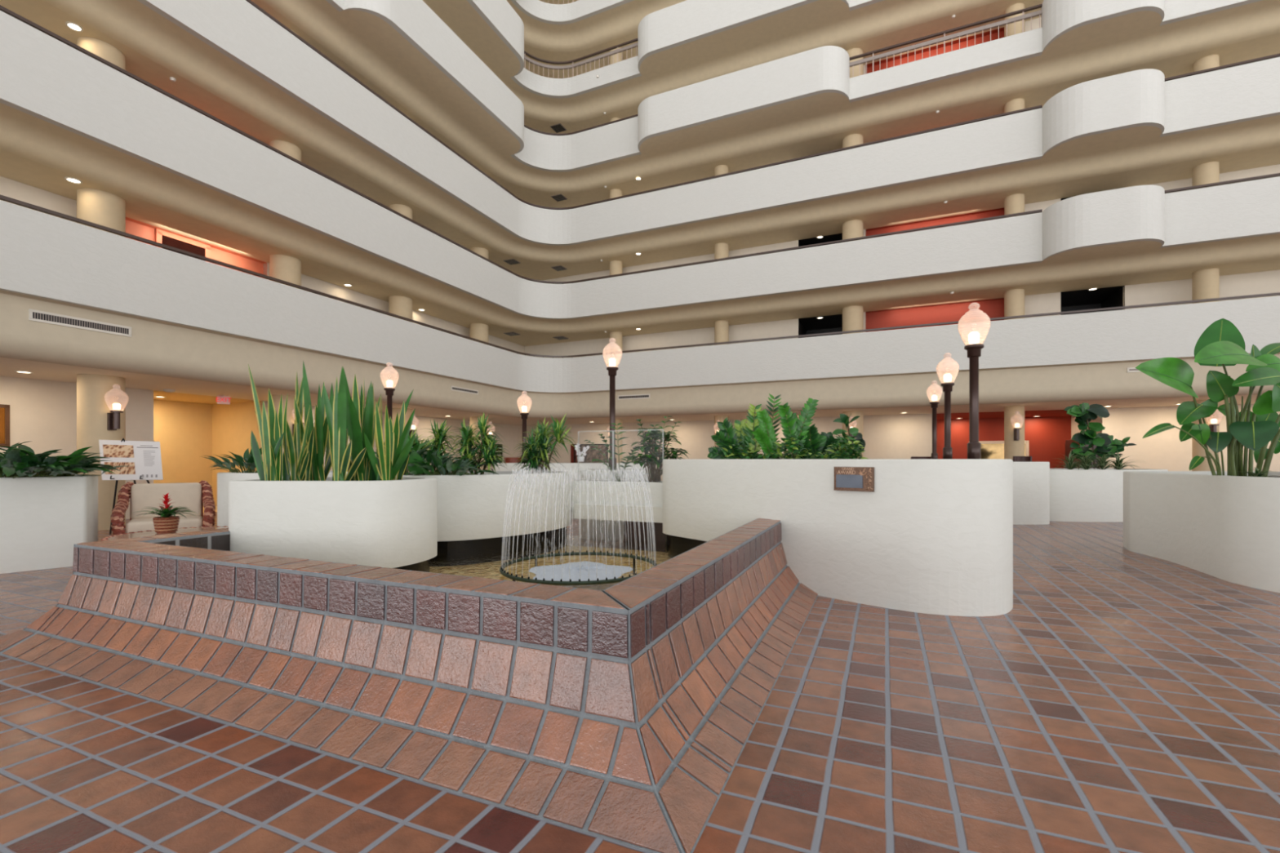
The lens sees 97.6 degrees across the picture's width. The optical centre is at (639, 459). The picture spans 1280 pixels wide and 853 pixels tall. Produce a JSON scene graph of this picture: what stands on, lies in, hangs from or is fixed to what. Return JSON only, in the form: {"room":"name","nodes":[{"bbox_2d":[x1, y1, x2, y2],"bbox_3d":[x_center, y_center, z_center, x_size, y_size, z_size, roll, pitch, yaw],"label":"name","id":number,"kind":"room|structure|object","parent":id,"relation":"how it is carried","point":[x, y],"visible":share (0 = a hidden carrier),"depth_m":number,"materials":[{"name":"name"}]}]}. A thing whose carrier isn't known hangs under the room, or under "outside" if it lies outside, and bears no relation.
{"room":"hotel atrium","nodes":[
{"label":"hotel atrium","id":0,"kind":"room"},
{"bbox_2d":[0,375,522,519],"bbox_3d":[-11.582,-0.125,13.974,2.200,2.850,27.067,0,0,23],"label":"wall","id":1,"kind":"structure","parent":0,"point":[43,413],"depth_m":14.80,"materials":[{"name":"paint"}]},
{"bbox_2d":[0,404,9,447],"bbox_3d":[-12.010,-0.624,10.036,0.030,0.792,1.000,0,0,23],"label":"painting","id":2,"kind":"object","parent":1,"relation":"attached to","point":[4,409],"visible":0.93,"depth_m":10.44,"materials":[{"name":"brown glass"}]},
{"bbox_2d":[28,308,131,337],"bbox_3d":[-9.064,-2.205,9.118,0.020,0.170,1.276,0,0,23],"label":"air vent","id":3,"kind":"object","parent":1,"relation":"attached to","point":[33,315],"visible":1,"depth_m":9.06,"materials":[{"name":"white metal"}]},
{"bbox_2d":[450,386,478,395],"bbox_3d":[-5.517,-2.173,17.657,0.020,0.134,1.277,0,0,23],"label":"air vent","id":4,"kind":"object","parent":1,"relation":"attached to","point":[452,388],"visible":1,"depth_m":17.62,"materials":[{"name":"white metal"}]},
{"bbox_2d":[617,394,649,399],"bbox_3d":[-0.223,-2.215,19.877,1.263,0.151,0.020,0,0,24],"label":"air vent","id":5,"kind":"object","parent":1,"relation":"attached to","point":[636,396],"visible":1,"depth_m":19.87,"materials":[{"name":"white metal"}]},
{"bbox_2d":[0,176,524,355],"bbox_3d":[-9.999,-3.800,12.650,0.160,2.250,25.835,0,0,23],"label":"wall","id":6,"kind":"structure","parent":0,"point":[9,188],"depth_m":13.47,"materials":[{"name":"paint"}]},
{"bbox_2d":[155,228,210,262],"bbox_3d":[-10.132,-3.798,12.434,0.060,2.246,1.052,0,0,23],"label":"window","id":7,"kind":"structure","parent":6,"relation":"in","point":[162,237],"depth_m":12.40,"materials":[{"name":"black glass"}]},
{"bbox_2d":[506,0,686,78],"bbox_3d":[4.661,-16.758,6.544,32.214,1.664,25.943,0,0,23],"label":"balcony","id":8,"kind":"object","parent":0,"point":[560,33],"visible":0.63,"depth_m":20.98,"materials":[{"name":"white paint"}]},
{"bbox_2d":[0,357,1262,426],"bbox_3d":[3.311,-1.551,15.587,45.709,0.001,31.160,0,0,0],"label":"ceiling","id":9,"kind":"structure","parent":0,"point":[42,371],"depth_m":15.16,"materials":[{"name":"paint"}]},
{"bbox_2d":[0,511,1279,852],"bbox_3d":[7.671,1.300,7.560,60.000,0.001,48.000,0,0,24],"label":"floor","id":10,"kind":"structure","parent":0,"point":[1124,700],"depth_m":2.46,"materials":[{"name":"tile"}]},
{"bbox_2d":[0,475,97,573],"bbox_3d":[-7.971,0.755,6.289,2.594,1.090,2.055,0,0,-28],"label":"planter","id":11,"kind":"object","parent":10,"relation":"on","point":[42,518],"visible":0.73,"depth_m":6.63,"materials":[{"name":"paint"}]},
{"bbox_2d":[0,441,96,478],"bbox_3d":[-7.386,0.027,6.549,1.491,0.493,1.456,0,0,0],"label":"plant","id":12,"kind":"object","parent":11,"relation":"on","point":[12,455],"visible":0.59,"depth_m":6.47,"materials":[{"name":"green plant"}]},
{"bbox_2d":[0,444,119,477],"bbox_3d":[-7.303,0.041,6.704,1.437,0.469,1.433,0,0,0],"label":"plant","id":13,"kind":"object","parent":11,"relation":"on","point":[51,460],"visible":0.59,"depth_m":6.58,"materials":[{"name":"green plant"}]},
{"bbox_2d":[0,446,128,476],"bbox_3d":[-7.293,0.056,6.948,1.320,0.434,1.411,0,0,0],"label":"plant","id":14,"kind":"object","parent":11,"relation":"on","point":[77,459],"visible":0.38,"depth_m":6.99,"materials":[{"name":"green plant"}]},
{"bbox_2d":[76,36,125,530],"bbox_3d":[-10.099,-8.688,10.504,0.660,19.975,0.660,0,0,0],"label":"column","id":15,"kind":"structure","parent":10,"relation":"on","point":[103,208],"depth_m":10.25,"materials":[{"name":"paint"}]},
{"bbox_2d":[104,384,128,430],"bbox_3d":[-9.648,-0.960,10.312,0.352,0.840,0.330,0,0,0],"label":"wall sconce","id":16,"kind":"object","parent":15,"relation":"attached to","point":[113,418],"visible":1,"depth_m":10.30,"materials":[{"name":"brown metal"}]},
{"bbox_2d":[109,438,150,533],"bbox_3d":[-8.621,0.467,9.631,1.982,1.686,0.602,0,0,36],"label":"easel","id":17,"kind":"object","parent":10,"relation":"on","point":[122,439],"visible":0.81,"depth_m":9.72,"materials":[{"name":"metal"}]},
{"bbox_2d":[98,440,163,479],"bbox_3d":[-8.921,0.006,9.800,1.462,0.711,0.311,0,0,3],"label":"poster board","id":18,"kind":"object","parent":17,"relation":"on","point":[143,459],"visible":0.99,"depth_m":9.80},
{"bbox_2d":[102,444,133,457],"bbox_3d":[-9.199,-0.146,9.874,0.674,0.234,0.097,0,0,2],"label":"photo","id":19,"kind":"object","parent":18,"relation":"attached to","point":[108,451],"depth_m":9.87},
{"bbox_2d":[104,462,135,474],"bbox_3d":[-9.048,0.153,9.737,0.657,0.212,0.091,0,0,2],"label":"photo","id":20,"kind":"object","parent":18,"relation":"attached to","point":[130,469],"depth_m":9.73},
{"bbox_2d":[111,480,215,535],"bbox_3d":[-6.707,0.811,7.935,1.100,0.983,0.936,0,0,-38],"label":"armchair","id":21,"kind":"object","parent":10,"relation":"on","point":[194,496],"visible":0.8,"depth_m":7.93,"materials":[{"name":"fabric"}]},
{"bbox_2d":[125,515,202,533],"bbox_3d":[-6.683,0.915,7.903,0.800,0.170,0.740,0,0,-38],"label":"seat cushion","id":22,"kind":"object","parent":21,"relation":"on","point":[136,523],"depth_m":7.71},
{"bbox_2d":[130,482,201,519],"bbox_3d":[-6.856,0.610,8.123,0.780,0.526,0.266,0,0,-38],"label":"cushion","id":23,"kind":"object","parent":21,"relation":"on","point":[187,495],"depth_m":8.05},
{"bbox_2d":[100,525,228,541],"bbox_3d":[-5.222,1.071,6.420,1.394,0.459,1.398,0,0,0],"label":"coffee table","id":24,"kind":"object","parent":10,"relation":"on","point":[146,533],"visible":0.17,"depth_m":6.42,"materials":[{"name":"wood"}]},
{"bbox_2d":[131,493,195,533],"bbox_3d":[-5.501,0.620,6.553,0.571,0.461,0.538,0,0,0],"label":"bromeliad","id":25,"kind":"object","parent":24,"relation":"on","point":[166,522],"visible":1,"depth_m":6.46,"materials":[{"name":"wicker"}]},
{"bbox_2d":[152,515,180,533],"bbox_3d":[-5.497,0.759,6.500,0.247,0.182,0.247,0,0,0],"label":"basket pot","id":26,"kind":"object","parent":25,"relation":"on","point":[165,524],"depth_m":6.42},
{"bbox_2d":[158,493,175,510],"bbox_3d":[-5.498,0.537,6.513,0.211,0.296,0.224,0,0,-38],"label":"flower","id":27,"kind":"object","parent":25,"relation":"on","point":[166,496],"depth_m":6.50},
{"bbox_2d":[217,471,347,526],"bbox_3d":[-4.990,0.743,8.201,1.817,1.115,1.530,0,0,0],"label":"planter","id":28,"kind":"object","parent":10,"relation":"on","point":[223,478],"visible":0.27,"depth_m":7.63,"materials":[{"name":"paint"}]},
{"bbox_2d":[200,448,263,472],"bbox_3d":[-5.551,0.005,7.996,1.160,0.501,1.167,0,0,-24],"label":"plant","id":29,"kind":"object","parent":28,"relation":"on","point":[249,464],"visible":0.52,"depth_m":7.85,"materials":[{"name":"green plant"}]},
{"bbox_2d":[269,30,301,471],"bbox_3d":[-8.732,-8.688,13.797,0.660,19.975,0.660,0,0,0],"label":"column","id":30,"kind":"structure","parent":10,"relation":"on","point":[282,267],"depth_m":13.54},
{"bbox_2d":[380,362,399,421],"bbox_3d":[-5.053,-0.327,11.300,0.350,3.253,0.350,0,0,0],"label":"lamp post","id":31,"kind":"object","parent":10,"relation":"on","point":[388,391],"visible":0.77,"depth_m":11.26,"materials":[{"name":"brown metal"}]},
{"bbox_2d":[389,115,412,471],"bbox_3d":[-7.332,-8.688,17.166,0.660,19.975,0.660,0,0,0],"label":"column","id":32,"kind":"structure","parent":10,"relation":"on","point":[400,305],"depth_m":16.89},
{"bbox_2d":[0,518,817,852],"bbox_3d":[-1.064,0.959,5.325,5.415,0.690,5.495,0,0,24],"label":"fountain basin","id":33,"kind":"object","parent":10,"relation":"on","point":[624,712],"visible":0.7,"depth_m":2.76,"materials":[{"name":"tile"}]},
{"bbox_2d":[228,476,437,572],"bbox_3d":[-2.785,0.713,5.337,1.620,1.055,1.265,0,0,0],"label":"planter","id":34,"kind":"object","parent":33,"relation":"on","point":[391,523],"visible":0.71,"depth_m":4.72,"materials":[{"name":"paint"}]},
{"bbox_2d":[248,364,284,480],"bbox_3d":[-3.272,-0.286,5.023,0.275,1.097,0.367,0,0,0],"label":"snake plant","id":35,"kind":"object","parent":34,"relation":"on","point":[271,432],"visible":0.91,"depth_m":4.90,"materials":[{"name":"green plant"}]},
{"bbox_2d":[282,370,314,480],"bbox_3d":[-3.175,-0.294,5.223,0.585,1.110,0.362,0,0,43],"label":"snake plant","id":36,"kind":"object","parent":34,"relation":"on","point":[298,459],"visible":0.84,"depth_m":5.14,"materials":[{"name":"green plant"}]},
{"bbox_2d":[293,360,331,480],"bbox_3d":[-3.061,-0.321,5.344,0.341,1.165,0.389,0,0,38],"label":"snake plant","id":37,"kind":"object","parent":34,"relation":"on","point":[318,472],"visible":0.68,"depth_m":5.26,"materials":[{"name":"green plant"}]},
{"bbox_2d":[323,365,366,480],"bbox_3d":[-2.627,-0.266,4.962,0.391,1.054,0.292,0,0,28],"label":"snake plant","id":38,"kind":"object","parent":34,"relation":"on","point":[335,408],"visible":0.83,"depth_m":4.84,"materials":[{"name":"green plant"}]},
{"bbox_2d":[342,366,369,480],"bbox_3d":[-2.641,-0.282,5.149,0.205,1.084,0.515,0,0,-35],"label":"snake plant","id":39,"kind":"object","parent":34,"relation":"on","point":[356,435],"visible":0.65,"depth_m":5.07,"materials":[{"name":"green plant"}]},
{"bbox_2d":[360,381,384,480],"bbox_3d":[-2.630,-0.236,5.411,0.421,0.992,0.242,0,0,31],"label":"snake plant","id":40,"kind":"object","parent":34,"relation":"on","point":[370,419],"visible":0.47,"depth_m":5.31,"materials":[{"name":"green plant"}]},
{"bbox_2d":[364,394,394,480],"bbox_3d":[-2.270,-0.159,4.880,0.227,0.838,0.463,0,0,-14],"label":"snake plant","id":41,"kind":"object","parent":34,"relation":"on","point":[382,466],"visible":0.84,"depth_m":4.85,"materials":[{"name":"green plant"}]},
{"bbox_2d":[374,390,416,479],"bbox_3d":[-2.243,-0.209,5.130,0.340,0.946,0.497,0,0,-25],"label":"snake plant","id":42,"kind":"object","parent":34,"relation":"on","point":[401,456],"visible":0.44,"depth_m":5.08,"materials":[{"name":"green plant"}]},
{"bbox_2d":[395,471,571,566],"bbox_3d":[-2.148,0.713,7.606,2.304,1.055,2.393,0,0,0],"label":"planter","id":43,"kind":"object","parent":33,"relation":"on","point":[487,512],"visible":0.56,"depth_m":6.78,"materials":[{"name":"paint"}]},
{"bbox_2d":[373,437,446,475],"bbox_3d":[-2.794,-0.027,6.752,1.039,0.562,0.959,0,0,35],"label":"peace lily","id":44,"kind":"object","parent":43,"relation":"on","point":[420,452],"visible":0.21,"depth_m":6.65,"materials":[{"name":"green plant"}]},
{"bbox_2d":[408,418,459,475],"bbox_3d":[-2.796,-0.098,7.376,0.953,0.888,0.707,0,0,18],"label":"dracaena","id":45,"kind":"object","parent":43,"relation":"in","point":[441,433],"visible":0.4,"depth_m":7.31,"materials":[{"name":"green plant"}]},
{"bbox_2d":[405,446,466,475],"bbox_3d":[-2.550,0.039,6.776,1.029,0.431,1.083,0,0,0],"label":"peace lily","id":46,"kind":"object","parent":43,"relation":"on","point":[414,457],"visible":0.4,"depth_m":6.50,"materials":[{"name":"green plant"}]},
{"bbox_2d":[409,451,497,475],"bbox_3d":[-2.220,0.080,6.737,1.052,0.350,0.997,0,0,0],"label":"peace lily","id":47,"kind":"object","parent":43,"relation":"on","point":[464,466],"visible":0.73,"depth_m":6.49,"materials":[{"name":"green plant"}]},
{"bbox_2d":[448,412,512,475],"bbox_3d":[-2.072,-0.180,7.177,0.818,0.875,0.665,0,0,9],"label":"dracaena","id":48,"kind":"object","parent":43,"relation":"on","point":[487,450],"visible":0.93,"depth_m":7.11,"materials":[{"name":"green plant"}]},
{"bbox_2d":[511,413,577,474],"bbox_3d":[-1.359,-0.148,7.925,1.072,1.027,0.805,0,0,39],"label":"dracaena","id":49,"kind":"object","parent":43,"relation":"in","point":[537,449],"visible":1,"depth_m":7.88,"materials":[{"name":"green plant"}]},
{"bbox_2d":[499,550,657,585],"bbox_3d":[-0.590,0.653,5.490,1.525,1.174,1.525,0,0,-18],"label":"ring","id":50,"kind":"object","parent":33,"relation":"on","point":[578,573],"visible":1,"depth_m":5.38,"materials":[{"name":"black metal"}]},
{"bbox_2d":[571,480,662,523],"bbox_3d":[-0.194,0.583,8.142,1.451,0.535,0.808,0,0,23],"label":"planter","id":51,"kind":"object","parent":33,"relation":"on","point":[629,500],"visible":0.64,"depth_m":7.80,"materials":[{"name":"paint"}]},
{"bbox_2d":[584,422,640,481],"bbox_3d":[-0.407,-0.084,8.361,0.878,0.936,0.660,0,0,0],"label":"palm","id":52,"kind":"object","parent":51,"relation":"on","point":[628,457],"visible":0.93,"depth_m":8.35,"materials":[{"name":"green plant"}]},
{"bbox_2d":[627,427,690,482],"bbox_3d":[0.280,-0.038,8.128,0.940,0.837,0.790,0,0,0],"label":"plant","id":53,"kind":"object","parent":51,"relation":"in","point":[655,434],"visible":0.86,"depth_m":8.08,"materials":[{"name":"green plant"}]},
{"bbox_2d":[635,415,688,480],"bbox_3d":[0.378,-0.141,8.423,0.901,1.054,0.604,0,0,0],"label":"palm","id":54,"kind":"object","parent":51,"relation":"in","point":[641,424],"visible":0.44,"depth_m":8.47,"materials":[{"name":"green plant"}]},
{"bbox_2d":[470,173,488,471],"bbox_3d":[-5.911,-8.688,20.587,0.660,19.975,0.660,0,0,0],"label":"column","id":55,"kind":"structure","parent":10,"relation":"on","point":[479,331],"depth_m":20.30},
{"bbox_2d":[493,462,535,471],"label":"planter","id":56,"kind":"object","parent":10,"relation":"on","point":[510,467],"depth_m":12.52,"materials":[{"name":"paint"}]},
{"bbox_2d":[516,391,532,463],"bbox_3d":[-2.725,-0.726,13.200,0.350,1.772,0.350,0,0,0],"label":"lamp post","id":57,"kind":"object","parent":56,"relation":"on","point":[524,415],"visible":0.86,"depth_m":13.15,"materials":[{"name":"brown metal"}]},
{"bbox_2d":[541,462,608,481],"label":"planter","id":58,"kind":"object","parent":10,"relation":"on","point":[573,468],"depth_m":12.26,"materials":[{"name":"paint"}]},
{"bbox_2d":[574,443,590,462],"bbox_3d":[-1.317,-0.161,12.596,0.346,0.430,0.172,0,0,20],"label":"orchid","id":59,"kind":"object","parent":58,"relation":"on","point":[580,459],"visible":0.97,"depth_m":12.61,"materials":[{"name":"white plant"}]},
{"bbox_2d":[578,519,624,540],"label":"planter","id":60,"kind":"object","parent":10,"relation":"on","point":[603,529],"depth_m":9.01,"materials":[{"name":"paint"}]},
{"bbox_2d":[578,468,650,480],"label":"planter","id":61,"kind":"object","parent":10,"relation":"on","point":[593,473],"depth_m":9.02,"materials":[{"name":"paint"}]},
{"bbox_2d":[602,337,622,470],"bbox_3d":[-0.488,-0.949,9.900,0.350,2.388,0.350,0,0,0],"label":"lamp post","id":62,"kind":"object","parent":61,"relation":"on","point":[611,370],"visible":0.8,"depth_m":9.86,"materials":[{"name":"brown metal"}]},
{"bbox_2d":[609,47,622,462],"bbox_3d":[-0.936,-8.688,21.835,0.500,19.975,0.500,0,0,0],"label":"column","id":63,"kind":"structure","parent":10,"relation":"on","point":[615,266],"depth_m":21.62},
{"bbox_2d":[616,462,650,469],"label":"planter","id":64,"kind":"object","parent":10,"relation":"on","point":[637,466],"depth_m":12.24,"materials":[{"name":"paint"}]},
{"bbox_2d":[714,164,728,447],"bbox_3d":[2.926,-8.688,20.080,0.500,19.975,0.500,0,0,0],"label":"column","id":65,"kind":"structure","parent":10,"relation":"on","point":[721,249],"depth_m":19.87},
{"bbox_2d":[662,458,1013,616],"bbox_3d":[2.867,0.649,8.246,3.825,1.302,6.677,0,0,27],"label":"planter","id":66,"kind":"object","parent":10,"relation":"on","point":[935,536],"visible":0.93,"depth_m":4.94,"materials":[{"name":"paint"}]},
{"bbox_2d":[707,417,740,458],"bbox_3d":[1.017,-0.218,6.705,0.376,0.580,0.383,0,0,0],"label":"plant","id":67,"kind":"object","parent":66,"relation":"on","point":[726,435],"visible":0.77,"depth_m":6.74,"materials":[{"name":"green plant"}]},
{"bbox_2d":[733,418,751,455],"bbox_3d":[1.294,-0.221,6.931,0.342,0.581,0.287,0,0,20],"label":"plant","id":68,"kind":"object","parent":66,"relation":"on","point":[740,426],"visible":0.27,"depth_m":7.01,"materials":[{"name":"green plant"}]},
{"bbox_2d":[744,403,768,458],"bbox_3d":[1.401,-0.300,6.723,0.299,0.735,0.169,0,0,0],"label":"plant","id":69,"kind":"object","parent":66,"relation":"on","point":[753,442],"visible":0.62,"depth_m":6.69,"materials":[{"name":"green plant"}]},
{"bbox_2d":[751,408,777,458],"bbox_3d":[1.496,-0.261,6.599,0.240,0.662,0.432,0,0,29],"label":"plant","id":70,"kind":"object","parent":66,"relation":"on","point":[765,436],"visible":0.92,"depth_m":6.56,"materials":[{"name":"green plant"}]},
{"bbox_2d":[764,393,782,445],"bbox_3d":[1.655,-0.377,7.006,0.244,0.886,0.118,0,0,17],"label":"plant","id":71,"kind":"object","parent":66,"relation":"on","point":[771,401],"visible":0.25,"depth_m":6.97,"materials":[{"name":"green plant"}]},
{"bbox_2d":[721,431,867,458],"bbox_3d":[1.840,-0.120,6.664,1.808,0.391,1.122,0,0,11],"label":"ground cover","id":72,"kind":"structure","parent":66,"relation":"on","point":[830,453],"depth_m":6.36,"materials":[{"name":"green plant"}]},
{"bbox_2d":[777,398,818,457],"bbox_3d":[1.815,-0.335,6.608,0.588,0.808,0.274,0,0,-35],"label":"plant","id":73,"kind":"object","parent":66,"relation":"on","point":[790,423],"visible":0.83,"depth_m":6.58,"materials":[{"name":"green plant"}]},
{"bbox_2d":[796,423,826,457],"bbox_3d":[2.014,-0.176,6.689,0.430,0.494,0.249,0,0,-38],"label":"plant","id":74,"kind":"object","parent":66,"relation":"on","point":[816,442],"visible":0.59,"depth_m":6.69,"materials":[{"name":"green plant"}]},
{"bbox_2d":[820,431,839,454],"bbox_3d":[2.249,-0.137,6.883,0.349,0.411,0.323,0,0,0],"label":"plant","id":75,"kind":"object","parent":66,"relation":"on","point":[830,438],"visible":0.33,"depth_m":6.80,"materials":[{"name":"green plant"}]},
{"bbox_2d":[831,413,865,457],"bbox_3d":[2.551,-0.266,6.847,0.434,0.582,0.334,0,0,0],"label":"fiddle leaf fig","id":76,"kind":"object","parent":66,"relation":"in","point":[844,419],"visible":0.54,"depth_m":6.83,"materials":[{"name":"plant"}]},
{"bbox_2d":[833,466,874,492],"bbox_3d":[1.936,0.177,5.072,0.364,0.219,0.034,0,0,44],"label":"plaque","id":77,"kind":"object","parent":66,"relation":"attached to","point":[846,478],"visible":1,"depth_m":5.06,"materials":[{"name":"brown metal"}]},
{"bbox_2d":[936,352,959,458],"bbox_3d":[5.273,-0.878,9.600,0.350,1.892,0.350,0,0,0],"label":"lamp post","id":78,"kind":"object","parent":66,"relation":"on","point":[947,387],"visible":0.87,"depth_m":9.55,"materials":[{"name":"brown metal"}]},
{"bbox_2d":[957,302,991,458],"bbox_3d":[4.091,-0.924,6.860,0.350,1.984,0.350,0,0,0],"label":"lamp post","id":79,"kind":"object","parent":66,"relation":"on","point":[974,351],"visible":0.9,"depth_m":6.82,"materials":[{"name":"brown metal"}]},
{"bbox_2d":[842,48,863,458],"bbox_3d":[6.937,-8.688,18.256,0.640,19.975,0.640,0,0,0],"label":"column","id":80,"kind":"structure","parent":10,"relation":"on","point":[852,316],"depth_m":17.97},
{"bbox_2d":[1004,3,1024,459],"bbox_3d":[10.978,-8.688,16.420,0.500,19.975,0.500,0,0,0],"label":"column","id":81,"kind":"structure","parent":10,"relation":"on","point":[1014,300],"depth_m":16.22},
{"bbox_2d":[1010,411,1024,440],"bbox_3d":[10.804,-0.960,16.048,0.330,0.840,0.351,0,0,0],"label":"wall sconce","id":82,"kind":"object","parent":81,"relation":"attached to","point":[1016,431],"visible":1,"depth_m":16.00,"materials":[{"name":"brown metal"}]},
{"bbox_2d":[1013,461,1049,524],"bbox_3d":[6.080,0.675,12.839,4.645,1.250,3.378,0,0,0],"label":"planter","id":83,"kind":"object","parent":10,"relation":"on","point":[1031,480],"visible":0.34,"depth_m":11.15,"materials":[{"name":"paint"}]},
{"bbox_2d":[926,380,942,458],"bbox_3d":[7.150,-0.897,13.600,0.350,2.034,0.350,0,0,0],"label":"lamp post","id":84,"kind":"object","parent":83,"relation":"on","point":[934,405],"visible":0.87,"depth_m":13.55,"materials":[{"name":"brown metal"}]},
{"bbox_2d":[1065,440,1097,468],"bbox_3d":[14.351,0.325,18.236,0.422,1.950,1.900,0,0,24],"label":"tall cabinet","id":85,"kind":"object","parent":10,"relation":"on","point":[1068,449],"visible":0.23,"depth_m":18.50,"materials":[{"name":"brown wood"}]},
{"bbox_2d":[1049,468,1168,521],"bbox_3d":[9.918,0.758,12.591,3.042,1.083,1.962,0,0,0],"label":"planter","id":86,"kind":"object","parent":10,"relation":"on","point":[1076,495],"visible":0.38,"depth_m":11.64,"materials":[{"name":"paint"}]},
{"bbox_2d":[1053,451,1095,469],"bbox_3d":[9.218,0.018,11.919,0.804,0.463,0.914,0,0,-41],"label":"spider plant","id":87,"kind":"object","parent":86,"relation":"on","point":[1070,465],"visible":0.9,"depth_m":11.90,"materials":[{"name":"green plant"}]},
{"bbox_2d":[1073,452,1108,469],"bbox_3d":[9.467,0.030,11.966,0.895,0.440,0.890,0,0,33],"label":"spider plant","id":88,"kind":"object","parent":86,"relation":"in","point":[1086,467],"visible":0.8,"depth_m":11.90,"materials":[{"name":"green plant"}]},
{"bbox_2d":[1064,402,1135,469],"bbox_3d":[10.060,-0.514,12.245,1.637,1.457,0.421,0,0,0],"label":"fiddle leaf fig","id":89,"kind":"object","parent":86,"relation":"in","point":[1084,413],"visible":0.97,"depth_m":12.20,"materials":[{"name":"plant"}]},
{"bbox_2d":[1082,453,1125,470],"bbox_3d":[9.901,0.040,11.957,0.955,0.420,0.816,0,0,27],"label":"spider plant","id":90,"kind":"object","parent":86,"relation":"on","point":[1102,460],"visible":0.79,"depth_m":11.89,"materials":[{"name":"green plant"}]},
{"bbox_2d":[1093,451,1146,469],"bbox_3d":[10.208,0.030,11.935,0.976,0.440,0.875,0,0,0],"label":"spider plant","id":91,"kind":"object","parent":86,"relation":"on","point":[1117,458],"visible":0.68,"depth_m":11.90,"materials":[{"name":"green plant"}]},
{"bbox_2d":[1123,471,1279,592],"bbox_3d":[7.788,0.740,6.691,3.157,1.120,3.770,0,0,0],"label":"planter","id":92,"kind":"object","parent":10,"relation":"on","point":[1225,527],"visible":0.94,"depth_m":6.35,"materials":[{"name":"paint"}]},
{"bbox_2d":[1135,318,1279,476],"bbox_3d":[6.492,-0.713,6.254,2.194,1.946,0.933,0,0,0],"label":"leaf plant","id":93,"kind":"object","parent":92,"relation":"on","point":[1221,344],"visible":0.97,"depth_m":6.20,"materials":[{"name":"plant"}]},
{"bbox_2d":[1242,466,1279,477],"bbox_3d":[6.732,0.167,6.103,0.326,0.167,0.349,0,0,-17],"label":"spider plant","id":94,"kind":"object","parent":92,"relation":"on","point":[1257,473],"visible":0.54,"depth_m":6.07,"materials":[{"name":"green plant"}]},
{"bbox_2d":[1191,54,1219,471],"bbox_3d":[14.820,-8.688,14.673,0.500,19.975,0.500,0,0,0],"label":"column","id":95,"kind":"structure","parent":10,"relation":"on","point":[1205,282],"depth_m":14.50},
{"bbox_2d":[0,4,1279,346],"bbox_3d":[4.660,-5.758,6.543,32.214,1.664,25.943,0,0,23],"label":"balcony","id":96,"kind":"object","parent":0,"point":[66,110],"visible":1,"depth_m":13.89,"materials":[{"name":"white paint"}]},
{"bbox_2d":[0,0,1279,281],"bbox_3d":[4.660,-8.508,6.543,32.214,1.664,25.943,0,0,23],"label":"balcony","id":97,"kind":"object","parent":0,"point":[233,61],"visible":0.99,"depth_m":14.95,"materials":[{"name":"white paint"}]},
{"bbox_2d":[0,195,1279,392],"bbox_3d":[4.660,-3.008,6.543,32.214,1.664,25.943,0,0,23],"label":"balcony","id":98,"kind":"object","parent":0,"point":[44,255],"visible":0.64,"depth_m":13.93,"materials":[{"name":"white paint"}]},
{"bbox_2d":[0,289,1279,418],"bbox_3d":[2.822,-2.014,13.392,37.815,0.927,18.435,0,0,-15],"label":"trim","id":99,"kind":"structure","parent":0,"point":[154,347],"depth_m":14.40,"materials":[{"name":"paint"}]},
{"bbox_2d":[422,0,1043,133],"bbox_3d":[4.661,-14.008,6.544,32.214,1.664,25.943,0,0,23],"label":"balcony","id":100,"kind":"object","parent":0,"point":[687,42],"visible":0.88,"depth_m":18.06,"materials":[{"name":"white paint"}]},
{"bbox_2d":[250,0,1279,208],"bbox_3d":[4.661,-11.258,6.544,32.214,1.664,25.943,0,0,23],"label":"balcony","id":101,"kind":"object","parent":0,"point":[804,104],"visible":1,"depth_m":16.38,"materials":[{"name":"white paint"}]},
{"bbox_2d":[798,233,842,337],"bbox_3d":[6.655,-5.175,20.197,1.530,5.000,2.000,0,0,24],"label":"wall","id":102,"kind":"structure","parent":0,"point":[831,323],"depth_m":20.02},
{"bbox_2d":[524,164,1279,358],"bbox_3d":[9.557,-5.175,17.867,31.970,5.000,0.160,0,0,24],"label":"wall","id":103,"kind":"structure","parent":0,"point":[1267,282],"depth_m":18.09,"materials":[{"name":"paint"}]},
{"bbox_2d":[526,404,1279,480],"bbox_3d":[9.575,-0.125,19.227,33.061,2.850,0.150,0,0,24],"label":"wall","id":104,"kind":"structure","parent":0,"point":[885,436],"depth_m":19.35,"materials":[{"name":"paint"}]},
{"bbox_2d":[573,444,608,462],"bbox_3d":[-2.151,-0.052,24.453,1.679,1.224,0.040,0,0,24],"label":"mosaic panel","id":105,"kind":"object","parent":104,"relation":"attached to","point":[591,453],"visible":0.44,"depth_m":24.39,"materials":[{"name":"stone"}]},
{"bbox_2d":[863,17,1040,74],"bbox_3d":[9.557,-12.050,17.867,31.970,2.250,0.160,0,0,24],"label":"wall","id":106,"kind":"structure","parent":0,"point":[915,55],"depth_m":17.86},
{"bbox_2d":[936,409,1101,468],"bbox_3d":[12.709,-0.125,19.532,4.564,2.850,3.300,0,0,24],"label":"wall","id":107,"kind":"structure","parent":0,"point":[1046,434],"depth_m":20.48,"materials":[{"name":"paint"}]},
{"bbox_2d":[978,440,1004,458],"bbox_3d":[13.227,-0.361,21.087,0.787,0.651,0.040,0,0,24],"label":"painting","id":108,"kind":"object","parent":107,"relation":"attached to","point":[992,449],"depth_m":21.07},
{"bbox_2d":[1060,285,1124,315],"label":"window","id":109,"kind":"structure","parent":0,"point":[1105,297],"depth_m":17.05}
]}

